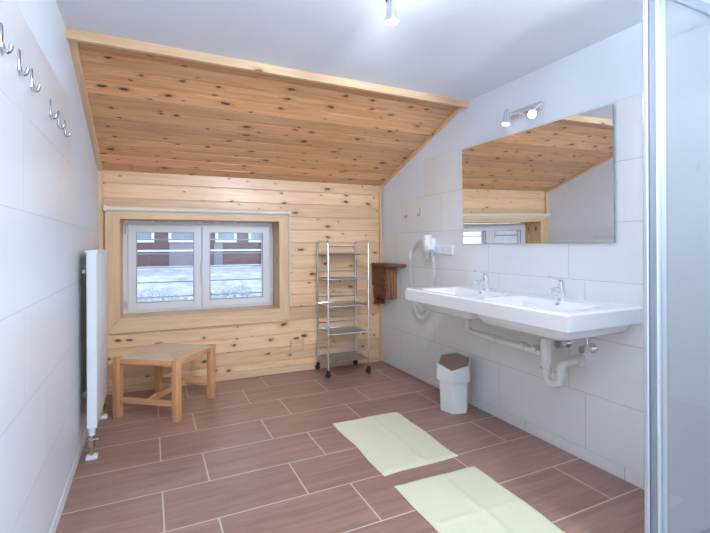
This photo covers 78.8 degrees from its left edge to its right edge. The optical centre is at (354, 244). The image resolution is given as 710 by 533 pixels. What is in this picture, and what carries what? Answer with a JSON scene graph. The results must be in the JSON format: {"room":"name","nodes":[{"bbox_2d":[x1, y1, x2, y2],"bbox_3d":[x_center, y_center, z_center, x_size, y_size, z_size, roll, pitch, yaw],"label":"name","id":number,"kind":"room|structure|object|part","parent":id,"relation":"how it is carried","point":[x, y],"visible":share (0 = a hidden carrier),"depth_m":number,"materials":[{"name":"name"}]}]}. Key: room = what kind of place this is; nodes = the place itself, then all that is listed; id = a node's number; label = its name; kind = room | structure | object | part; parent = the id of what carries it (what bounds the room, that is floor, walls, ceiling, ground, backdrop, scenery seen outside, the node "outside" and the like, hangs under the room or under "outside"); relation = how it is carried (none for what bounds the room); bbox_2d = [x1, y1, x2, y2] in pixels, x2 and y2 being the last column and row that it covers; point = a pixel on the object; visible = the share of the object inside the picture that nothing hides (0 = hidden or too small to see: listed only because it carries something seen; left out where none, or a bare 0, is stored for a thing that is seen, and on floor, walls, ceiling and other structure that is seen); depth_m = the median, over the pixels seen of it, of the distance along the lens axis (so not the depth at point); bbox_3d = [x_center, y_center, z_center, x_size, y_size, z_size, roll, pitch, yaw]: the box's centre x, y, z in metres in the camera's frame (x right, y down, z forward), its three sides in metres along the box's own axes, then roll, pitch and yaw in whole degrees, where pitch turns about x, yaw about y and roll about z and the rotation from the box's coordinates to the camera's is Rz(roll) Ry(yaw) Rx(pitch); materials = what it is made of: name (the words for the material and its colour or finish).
{"room":"bathroom","nodes":[
{"label":"bathroom","id":0,"kind":"room"},
{"bbox_2d":[0,0,98,532],"bbox_3d":[-0.922,-0.026,0.979,0.148,2.300,5.340,0,0,-25],"label":"wall","id":1,"kind":"structure","parent":0,"point":[49,178],"depth_m":1.48,"materials":[{"name":"white tile"}]},
{"bbox_2d":[0,22,13,53],"bbox_3d":[-0.884,-0.523,1.097,0.027,0.075,0.017,0,0,-25],"label":"coat hook","id":2,"kind":"object","parent":1,"relation":"attached to","point":[9,50],"visible":1,"depth_m":1.09,"materials":[{"name":"silver metal"}]},
{"bbox_2d":[18,49,29,75],"bbox_3d":[-0.955,-0.525,1.246,0.027,0.075,0.017,0,0,-25],"label":"coat hook","id":3,"kind":"object","parent":1,"relation":"attached to","point":[27,69],"visible":1,"depth_m":1.24,"materials":[{"name":"silver metal"}]},
{"bbox_2d":[31,68,40,92],"bbox_3d":[-1.017,-0.523,1.377,0.027,0.075,0.017,0,0,-25],"label":"coat hook","id":4,"kind":"object","parent":1,"relation":"attached to","point":[38,88],"visible":1,"depth_m":1.37,"materials":[{"name":"silver metal"}]},
{"bbox_2d":[49,99,57,119],"bbox_3d":[-1.139,-0.512,1.633,0.027,0.075,0.017,0,0,-25],"label":"coat hook","id":5,"kind":"object","parent":1,"relation":"attached to","point":[50,112],"visible":1,"depth_m":1.62,"materials":[{"name":"silver metal"}]},
{"bbox_2d":[58,111,64,129],"bbox_3d":[-1.208,-0.513,1.779,0.027,0.075,0.017,0,0,-25],"label":"coat hook","id":6,"kind":"object","parent":1,"relation":"attached to","point":[59,124],"visible":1,"depth_m":1.77,"materials":[{"name":"silver metal"}]},
{"bbox_2d":[64,120,70,136],"bbox_3d":[-1.269,-0.513,1.908,0.027,0.075,0.017,0,0,-25],"label":"coat hook","id":7,"kind":"object","parent":1,"relation":"attached to","point":[69,132],"visible":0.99,"depth_m":1.90,"materials":[{"name":"silver metal"}]},
{"bbox_2d":[49,426,87,532],"bbox_3d":[-0.837,1.093,0.976,0.010,0.060,4.986,0,0,-25],"label":"baseboard","id":8,"kind":"structure","parent":1,"relation":"attached to","point":[70,479],"depth_m":1.96,"materials":[{"name":"tile"}]},
{"bbox_2d":[68,40,102,170],"bbox_3d":[-1.618,-0.776,2.629,0.034,0.451,1.318,0,0,-25],"label":"trim","id":9,"kind":"structure","parent":1,"relation":"attached to","point":[73,45],"depth_m":2.46,"materials":[{"name":"brown wood"}]},
{"bbox_2d":[82,249,108,460],"bbox_3d":[-1.533,0.578,2.553,0.095,1.098,0.678,0,0,-25],"label":"radiator","id":10,"kind":"object","parent":1,"relation":"attached to","point":[95,269],"visible":1,"depth_m":2.27,"materials":[{"name":"white metal"}]},
{"bbox_2d":[85,249,107,253],"bbox_3d":[-1.523,0.036,2.559,0.056,0.016,0.678,0,0,-25],"label":"grille","id":11,"kind":"object","parent":10,"relation":"attached to","point":[100,251],"depth_m":2.28,"materials":[{"name":"white metal"}]},
{"bbox_3d":[-1.504,0.500,2.567,0.010,0.923,0.670,0,0,-25],"label":"panel","id":12,"kind":"part","parent":10,"relation":"part of","materials":[{"name":"white metal"}]},
{"bbox_2d":[103,170,380,385],"bbox_3d":[-0.890,0.078,3.851,2.384,2.091,0.300,0,0,-24],"label":"wall","id":13,"kind":"structure","parent":0,"point":[339,214],"depth_m":3.83,"materials":[{"name":"brown wood"}]},
{"bbox_2d":[98,171,103,248],"bbox_3d":[-1.902,0.289,3.235,0.034,1.679,0.026,0,0,-24],"label":"trim","id":14,"kind":"structure","parent":13,"relation":"attached to","point":[100,173],"depth_m":3.22,"materials":[{"name":"brown wood"}]},
{"bbox_2d":[105,211,289,334],"bbox_3d":[-1.281,0.200,3.645,1.410,0.934,0.304,0,0,-24],"label":"window","id":15,"kind":"structure","parent":13,"relation":"in","point":[125,314],"depth_m":3.62,"materials":[{"name":"brown wood"}]},
{"bbox_3d":[-1.586,0.183,3.623,0.563,0.704,0.060,0,0,-24],"label":"sash","id":16,"kind":"part","parent":15,"relation":"part of","materials":[{"name":"white plastic"}]},
{"bbox_2d":[103,205,290,293],"bbox_3d":[-1.217,0.111,3.496,1.416,0.828,0.065,0,0,-24],"label":"roller blind","id":17,"kind":"object","parent":15,"relation":"attached to","point":[110,209],"visible":1,"depth_m":3.48,"materials":[{"name":"beige fabric"}]},
{"bbox_3d":[-0.563,0.122,3.749,0.012,0.800,0.005,0,0,-24],"label":"bead chain","id":18,"kind":"part","parent":17,"relation":"part of","materials":[{"name":"white plastic"}]},
{"bbox_3d":[-1.324,0.180,3.756,1.222,0.748,0.065,0,0,-24],"label":"frame","id":19,"kind":"part","parent":15,"relation":"part of","materials":[{"name":"white plastic"}]},
{"bbox_3d":[-1.305,0.210,3.689,0.020,0.130,0.044,0,0,-24],"label":"handle","id":20,"kind":"part","parent":15,"relation":"part of","materials":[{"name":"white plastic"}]},
{"bbox_3d":[-1.057,0.180,3.854,0.583,0.704,0.060,0,0,-24],"label":"sash","id":21,"kind":"part","parent":15,"relation":"part of","materials":[{"name":"white plastic"}]},
{"bbox_2d":[137,239,260,298],"bbox_3d":[-1.362,0.256,3.844,1.346,0.740,0.070,0,0,-24],"label":"guard","id":22,"kind":"object","parent":13,"relation":"attached to","point":[137,239],"visible":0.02,"depth_m":3.82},
{"bbox_3d":[-1.372,0.448,3.869,1.322,0.010,0.010,0,0,-24],"label":"rod","id":23,"kind":"part","parent":22,"relation":"part of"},
{"bbox_3d":[-1.373,0.320,3.869,1.322,0.010,0.010,0,0,-24],"label":"rod","id":24,"kind":"part","parent":22,"relation":"part of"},
{"bbox_3d":[-1.373,0.194,3.869,1.322,0.010,0.010,0,0,-24],"label":"rod","id":25,"kind":"part","parent":22,"relation":"part of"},
{"bbox_3d":[-1.373,0.076,3.869,1.322,0.010,0.010,0,0,-24],"label":"rod","id":26,"kind":"part","parent":22,"relation":"part of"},
{"bbox_3d":[-1.374,-0.049,3.869,1.322,0.010,0.010,0,0,-24],"label":"rod","id":27,"kind":"part","parent":22,"relation":"part of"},
{"bbox_2d":[107,354,379,394],"bbox_3d":[-0.823,1.093,3.708,2.312,0.062,0.022,0,0,-24],"label":"baseboard","id":28,"kind":"structure","parent":13,"relation":"attached to","point":[134,387],"depth_m":3.68,"materials":[{"name":"brown wood"}]},
{"bbox_2d":[290,339,303,350],"bbox_3d":[-0.515,0.890,3.845,0.124,0.100,0.016,0,0,-24],"label":"cover plate","id":29,"kind":"object","parent":13,"relation":"attached to","point":[298,344],"visible":1,"depth_m":3.84,"materials":[{"name":"brown wood"}]},
{"bbox_3d":[-0.516,0.890,3.848,0.094,0.070,0.011,0,0,-24],"label":"panel","id":30,"kind":"part","parent":29,"relation":"part of","materials":[{"name":"brown wood"}]},
{"bbox_2d":[77,42,457,185],"bbox_3d":[-0.572,-0.866,3.163,2.383,0.594,1.396,0,0,-25],"label":"ceiling","id":31,"kind":"structure","parent":0,"point":[151,113],"depth_m":2.96,"materials":[{"name":"brown wood"}]},
{"bbox_2d":[55,0,641,100],"bbox_3d":[0.507,-1.090,0.894,2.383,0.150,3.675,0,0,-25],"label":"ceiling","id":32,"kind":"structure","parent":0,"point":[467,50],"depth_m":2.05,"materials":[{"name":"white paint"}]},
{"bbox_2d":[385,0,397,24],"bbox_3d":[0.428,-0.947,1.090,0.087,0.134,1.437,0,0,-25],"label":"ceiling spotlight","id":33,"kind":"object","parent":32,"relation":"attached to","point":[391,18],"visible":1,"depth_m":1.70,"materials":[{"name":"silver metal"}]},
{"bbox_2d":[55,361,643,532],"bbox_3d":[0.251,1.179,1.451,2.583,0.120,5.110,0,0,-25],"label":"floor","id":34,"kind":"structure","parent":0,"point":[267,454],"depth_m":2.19,"materials":[{"name":"brown tile"}]},
{"bbox_2d":[112,342,215,422],"bbox_3d":[-1.304,0.928,3.001,0.472,0.394,0.472,0,0,11],"label":"stool","id":35,"kind":"object","parent":34,"relation":"on","point":[159,355],"visible":1,"depth_m":2.84,"materials":[{"name":"brown wood"}]},
{"bbox_3d":[-1.554,0.930,2.832,0.045,0.394,0.045,0,0,11],"label":"leg","id":36,"kind":"part","parent":35,"relation":"part of","materials":[{"name":"brown wood"}]},
{"bbox_3d":[-1.345,0.758,2.792,0.386,0.036,0.034,0,0,11],"label":"seat rail","id":37,"kind":"part","parent":35,"relation":"part of","materials":[{"name":"brown wood"}]},
{"bbox_3d":[-1.473,0.929,3.251,0.045,0.394,0.045,0,0,11],"label":"leg","id":38,"kind":"part","parent":35,"relation":"part of","materials":[{"name":"brown wood"}]},
{"bbox_3d":[-1.305,0.748,3.001,0.456,0.026,0.456,0,0,11],"label":"woven seat","id":39,"kind":"part","parent":35,"relation":"part of","materials":[{"name":"paper"}]},
{"bbox_3d":[-1.135,0.928,2.751,0.045,0.394,0.045,0,0,11],"label":"leg","id":40,"kind":"part","parent":35,"relation":"part of","materials":[{"name":"brown wood"}]},
{"bbox_3d":[-1.096,0.757,2.961,0.034,0.036,0.386,0,0,11],"label":"seat rail","id":41,"kind":"part","parent":35,"relation":"part of","materials":[{"name":"brown wood"}]},
{"bbox_3d":[-1.054,0.927,3.170,0.045,0.394,0.045,0,0,11],"label":"leg","id":42,"kind":"part","parent":35,"relation":"part of","materials":[{"name":"brown wood"}]},
{"bbox_2d":[315,240,370,378],"bbox_3d":[-0.114,0.538,3.840,0.414,1.164,0.322,0,0,-22],"label":"trolley","id":43,"kind":"object","parent":34,"relation":"on","point":[333,357],"visible":1,"depth_m":3.83,"materials":[{"name":"silver metal"}]},
{"bbox_3d":[-0.281,0.508,3.772,0.017,1.102,0.309,0,0,-22],"label":"frame","id":44,"kind":"part","parent":43,"relation":"part of","materials":[{"name":"silver metal"}]},
{"bbox_3d":[-0.109,0.525,3.843,0.348,0.004,0.276,0,0,-22],"label":"shelf","id":45,"kind":"part","parent":43,"relation":"part of","materials":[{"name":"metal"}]},
{"bbox_3d":[-0.110,0.296,3.843,0.348,0.004,0.276,0,0,-22],"label":"shelf","id":46,"kind":"part","parent":43,"relation":"part of","materials":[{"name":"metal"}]},
{"bbox_3d":[-0.108,0.759,3.843,0.348,0.004,0.276,0,0,-22],"label":"shelf","id":47,"kind":"part","parent":43,"relation":"part of","materials":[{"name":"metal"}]},
{"bbox_3d":[-0.111,0.239,3.844,0.379,0.013,0.296,0,0,-22],"label":"guard rail","id":48,"kind":"part","parent":43,"relation":"part of","materials":[{"name":"silver metal"}]},
{"bbox_3d":[-0.112,0.015,3.844,0.379,0.013,0.296,0,0,-22],"label":"guard rail","id":49,"kind":"part","parent":43,"relation":"part of","materials":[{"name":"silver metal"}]},
{"bbox_3d":[-0.107,0.992,3.843,0.348,0.004,0.276,0,0,-22],"label":"shelf","id":50,"kind":"part","parent":43,"relation":"part of","materials":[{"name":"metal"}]},
{"bbox_3d":[-0.108,0.934,3.844,0.379,0.013,0.296,0,0,-22],"label":"guard rail","id":51,"kind":"part","parent":43,"relation":"part of","materials":[{"name":"silver metal"}]},
{"bbox_3d":[-0.109,0.702,3.844,0.379,0.013,0.296,0,0,-22],"label":"guard rail","id":52,"kind":"part","parent":43,"relation":"part of","materials":[{"name":"silver metal"}]},
{"bbox_3d":[-0.110,0.468,3.844,0.379,0.013,0.296,0,0,-22],"label":"guard rail","id":53,"kind":"part","parent":43,"relation":"part of","materials":[{"name":"silver metal"}]},
{"bbox_3d":[0.063,0.506,3.914,0.017,1.102,0.309,0,0,-22],"label":"frame","id":54,"kind":"part","parent":43,"relation":"part of","materials":[{"name":"silver metal"}]},
{"bbox_2d":[333,412,457,475],"bbox_3d":[0.207,1.110,2.495,0.474,0.017,0.677,0,0,-25],"label":"bath mat","id":55,"kind":"object","parent":34,"relation":"on","point":[390,442],"visible":1,"depth_m":2.43,"materials":[{"name":"beige fabric"}]},
{"bbox_2d":[437,351,471,413],"bbox_3d":[0.677,0.935,2.947,0.239,0.364,0.244,0,0,-25],"label":"waste bin","id":56,"kind":"object","parent":34,"relation":"on","point":[454,372],"visible":1,"depth_m":2.87,"materials":[{"name":"white plastic"}]},
{"bbox_2d":[394,466,564,532],"bbox_3d":[0.522,1.107,1.791,0.476,0.021,0.670,0,0,-25],"label":"bath mat","id":57,"kind":"object","parent":34,"relation":"on","point":[466,500],"visible":1,"depth_m":1.83,"materials":[{"name":"beige fabric"}]},
{"bbox_2d":[642,0,709,532],"bbox_3d":[1.376,0.109,1.192,0.548,2.010,1.010,0,0,-25],"label":"cabin","id":58,"kind":"object","parent":34,"relation":"on","point":[675,33],"visible":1,"depth_m":1.52,"materials":[{"name":"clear glass"}]},
{"bbox_3d":[0.970,0.095,1.440,0.009,1.978,0.014,0,0,-25],"label":"corner post","id":59,"kind":"part","parent":58,"relation":"part of","materials":[{"name":"white metal"}]},
{"bbox_3d":[1.205,0.092,1.071,0.006,1.925,0.839,0,0,-25],"label":"panel","id":60,"kind":"part","parent":58,"relation":"part of","materials":[{"name":"clear glass"}]},
{"bbox_3d":[1.231,0.092,1.565,0.447,1.925,0.006,0,0,-25],"label":"panel","id":61,"kind":"part","parent":58,"relation":"part of","materials":[{"name":"clear glass"}]},
{"bbox_3d":[1.236,-0.870,1.569,0.470,0.040,0.024,0,0,-25],"label":"rail","id":62,"kind":"part","parent":58,"relation":"part of","materials":[{"name":"grey metal"}]},
{"bbox_3d":[1.245,1.066,1.570,0.468,0.034,0.024,0,0,-25],"label":"rail","id":63,"kind":"part","parent":58,"relation":"part of","materials":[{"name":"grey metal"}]},
{"bbox_2d":[382,0,709,475],"bbox_3d":[1.349,-0.036,2.059,0.148,2.300,5.340,0,0,-25],"label":"wall","id":64,"kind":"structure","parent":0,"point":[598,407],"depth_m":2.48,"materials":[{"name":"white tile"}]},
{"bbox_2d":[66,28,468,107],"bbox_3d":[-0.274,-0.989,2.536,2.383,0.046,0.026,0,0,-26],"label":"trim","id":65,"kind":"structure","parent":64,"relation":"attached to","point":[71,34],"depth_m":2.37,"materials":[{"name":"brown wood"}]},
{"bbox_2d":[379,187,382,360],"bbox_3d":[0.247,0.280,4.175,0.026,1.679,0.024,0,0,-24],"label":"trim","id":66,"kind":"structure","parent":64,"relation":"attached to","point":[380,188],"depth_m":4.17,"materials":[{"name":"brown wood"}]},
{"bbox_2d":[371,262,405,303],"bbox_3d":[0.293,0.364,3.942,0.142,0.393,0.440,0,0,-25],"label":"shelf","id":67,"kind":"object","parent":64,"relation":"attached to","point":[384,275],"visible":1,"depth_m":3.91,"materials":[{"name":"brown wood"}]},
{"bbox_2d":[408,235,435,318],"bbox_3d":[0.535,0.262,3.485,0.099,0.680,0.360,0,0,-25],"label":"hair dryer","id":68,"kind":"object","parent":64,"relation":"attached to","point":[429,243],"visible":0.71,"depth_m":3.38,"materials":[{"name":"white plastic"}]},
{"bbox_3d":[0.505,0.027,3.525,0.035,0.178,0.264,0,0,-22],"label":"handle","id":69,"kind":"part","parent":68,"relation":"part of","materials":[{"name":"white plastic"}]},
{"bbox_2d":[381,107,462,186],"bbox_3d":[0.518,-0.786,3.616,0.026,0.448,1.221,0,0,-25],"label":"trim","id":70,"kind":"structure","parent":64,"relation":"attached to","point":[458,109],"depth_m":3.52,"materials":[{"name":"brown wood"}]},
{"bbox_2d":[435,245,452,254],"bbox_3d":[0.679,0.038,3.277,0.015,0.070,0.210,0,0,-25],"label":"wall socket","id":71,"kind":"object","parent":64,"relation":"attached to","point":[439,249],"visible":1,"depth_m":3.27,"materials":[{"name":"white plastic"}]},
{"bbox_2d":[383,355,643,489],"bbox_3d":[1.320,1.084,1.965,0.010,0.060,4.918,0,0,-25],"label":"baseboard","id":72,"kind":"structure","parent":64,"relation":"attached to","point":[628,475],"depth_m":2.44,"materials":[{"name":"tile"}]},
{"bbox_2d":[502,101,544,125],"bbox_3d":[0.979,-0.765,2.528,0.127,0.112,0.261,0,0,-25],"label":"lamp","id":73,"kind":"object","parent":64,"relation":"attached to","point":[531,111],"visible":1,"depth_m":2.58,"materials":[{"name":"silver metal"}]},
{"bbox_3d":[1.018,-0.796,2.565,0.023,0.048,0.225,0,0,-25],"label":"plate","id":74,"kind":"part","parent":73,"relation":"part of","materials":[{"name":"silver metal"}]},
{"bbox_3d":[1.034,-0.779,2.441,0.070,0.048,0.021,0,0,8],"label":"arm","id":75,"kind":"part","parent":73,"relation":"part of","materials":[{"name":"silver metal"}]},
{"bbox_2d":[405,285,642,340],"bbox_3d":[0.822,0.354,2.424,0.492,0.140,1.242,0,0,-25],"label":"washbasin","id":76,"kind":"object","parent":64,"relation":"attached to","point":[545,316],"visible":0.98,"depth_m":2.09,"materials":[{"name":"white ceramic"}]},
{"bbox_2d":[474,271,489,289],"bbox_3d":[0.798,0.222,2.716,0.121,0.124,0.044,0,0,-25],"label":"faucet","id":77,"kind":"object","parent":76,"relation":"on","point":[485,281],"visible":1,"depth_m":2.71,"materials":[{"name":"silver metal"}]},
{"bbox_3d":[0.788,0.233,2.711,0.100,0.036,0.028,0,0,-25],"label":"spout","id":78,"kind":"part","parent":77,"relation":"part of","materials":[{"name":"silver metal"}]},
{"bbox_3d":[0.795,0.184,2.714,0.104,0.048,0.034,0,0,-25],"label":"lever","id":79,"kind":"part","parent":77,"relation":"part of","materials":[{"name":"silver metal"}]},
{"bbox_2d":[463,319,586,387],"bbox_3d":[0.941,0.579,2.515,0.201,0.305,0.745,0,0,-25],"label":"drain pipe","id":80,"kind":"object","parent":76,"relation":"attached to","point":[544,351],"visible":0.79,"depth_m":2.23,"materials":[{"name":"white plastic"}]},
{"bbox_2d":[548,276,566,299],"bbox_3d":[1.037,0.221,2.215,0.121,0.124,0.044,0,0,-25],"label":"faucet","id":81,"kind":"object","parent":76,"relation":"on","point":[561,289],"visible":1,"depth_m":2.21,"materials":[{"name":"silver metal"}]},
{"bbox_3d":[1.027,0.232,2.210,0.100,0.036,0.028,0,0,-25],"label":"spout","id":82,"kind":"part","parent":81,"relation":"part of","materials":[{"name":"silver metal"}]},
{"bbox_3d":[1.034,0.183,2.213,0.104,0.048,0.034,0,0,-25],"label":"lever","id":83,"kind":"part","parent":81,"relation":"part of","materials":[{"name":"silver metal"}]},
{"bbox_2d":[462,104,614,243],"bbox_3d":[1.008,-0.344,2.576,0.021,0.668,1.107,0,0,-25],"label":"mirror","id":84,"kind":"object","parent":64,"relation":"attached to","point":[553,182],"visible":1,"depth_m":2.43,"materials":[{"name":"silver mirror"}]},
{"bbox_2d":[554,340,571,347],"bbox_3d":[1.106,0.488,2.304,0.084,0.128,0.054,0,0,-25],"label":"angle valve","id":85,"kind":"object","parent":64,"relation":"attached to","point":[558,344],"visible":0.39,"depth_m":2.29,"materials":[{"name":"silver metal"}]},
{"bbox_3d":[1.081,0.525,2.292,0.029,0.044,0.044,0,0,-25],"label":"knob","id":86,"kind":"part","parent":85,"relation":"part of","materials":[{"name":"silver metal"}]},
{"bbox_2d":[578,338,597,353],"bbox_3d":[1.168,0.487,2.174,0.084,0.126,0.054,0,0,-25],"label":"angle valve","id":87,"kind":"object","parent":64,"relation":"attached to","point":[588,347],"visible":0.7,"depth_m":2.17,"materials":[{"name":"silver metal"}]},
{"bbox_3d":[1.143,0.523,2.162,0.029,0.044,0.044,0,0,-25],"label":"knob","id":88,"kind":"part","parent":87,"relation":"part of","materials":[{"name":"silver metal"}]},
{"label":"outside","id":89,"kind":"structure","parent":0,"visible":0},
{"bbox_2d":[137,266,260,299],"bbox_3d":[-3.451,1.094,11.921,22.000,1.276,16.000,0,0,-25],"label":"snowy ground","id":90,"kind":"structure","parent":89,"point":[155,275],"depth_m":7.72,"materials":[{"name":"white snow"}]},
{"bbox_2d":[137,286,186,301],"bbox_3d":[-2.787,0.972,5.995,1.058,0.798,1.005,0,0,-25],"label":"bush","id":91,"kind":"object","parent":90,"relation":"on","point":[148,292],"visible":0.16,"depth_m":5.96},
{"bbox_2d":[137,221,271,269],"bbox_3d":[-3.674,-0.864,12.373,12.000,3.600,5.500,0,0,-25],"label":"chalet","id":92,"kind":"object","parent":90,"relation":"on","point":[143,246],"visible":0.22,"depth_m":10.24,"materials":[{"name":"brown wood"}]},
{"bbox_3d":[-4.004,0.397,10.248,0.730,0.880,0.050,0,0,-25],"label":"rendered panel","id":93,"kind":"part","parent":92,"relation":"part of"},
{"bbox_3d":[-3.340,0.394,10.564,0.200,0.880,0.050,0,0,-25],"label":"rendered panel","id":94,"kind":"part","parent":92,"relation":"part of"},
{"bbox_2d":[211,284,260,297],"bbox_3d":[-1.839,0.964,6.760,1.045,0.701,0.977,0,0,-25],"label":"bush","id":95,"kind":"object","parent":90,"relation":"on","point":[243,288],"visible":0.2,"depth_m":6.61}
]}

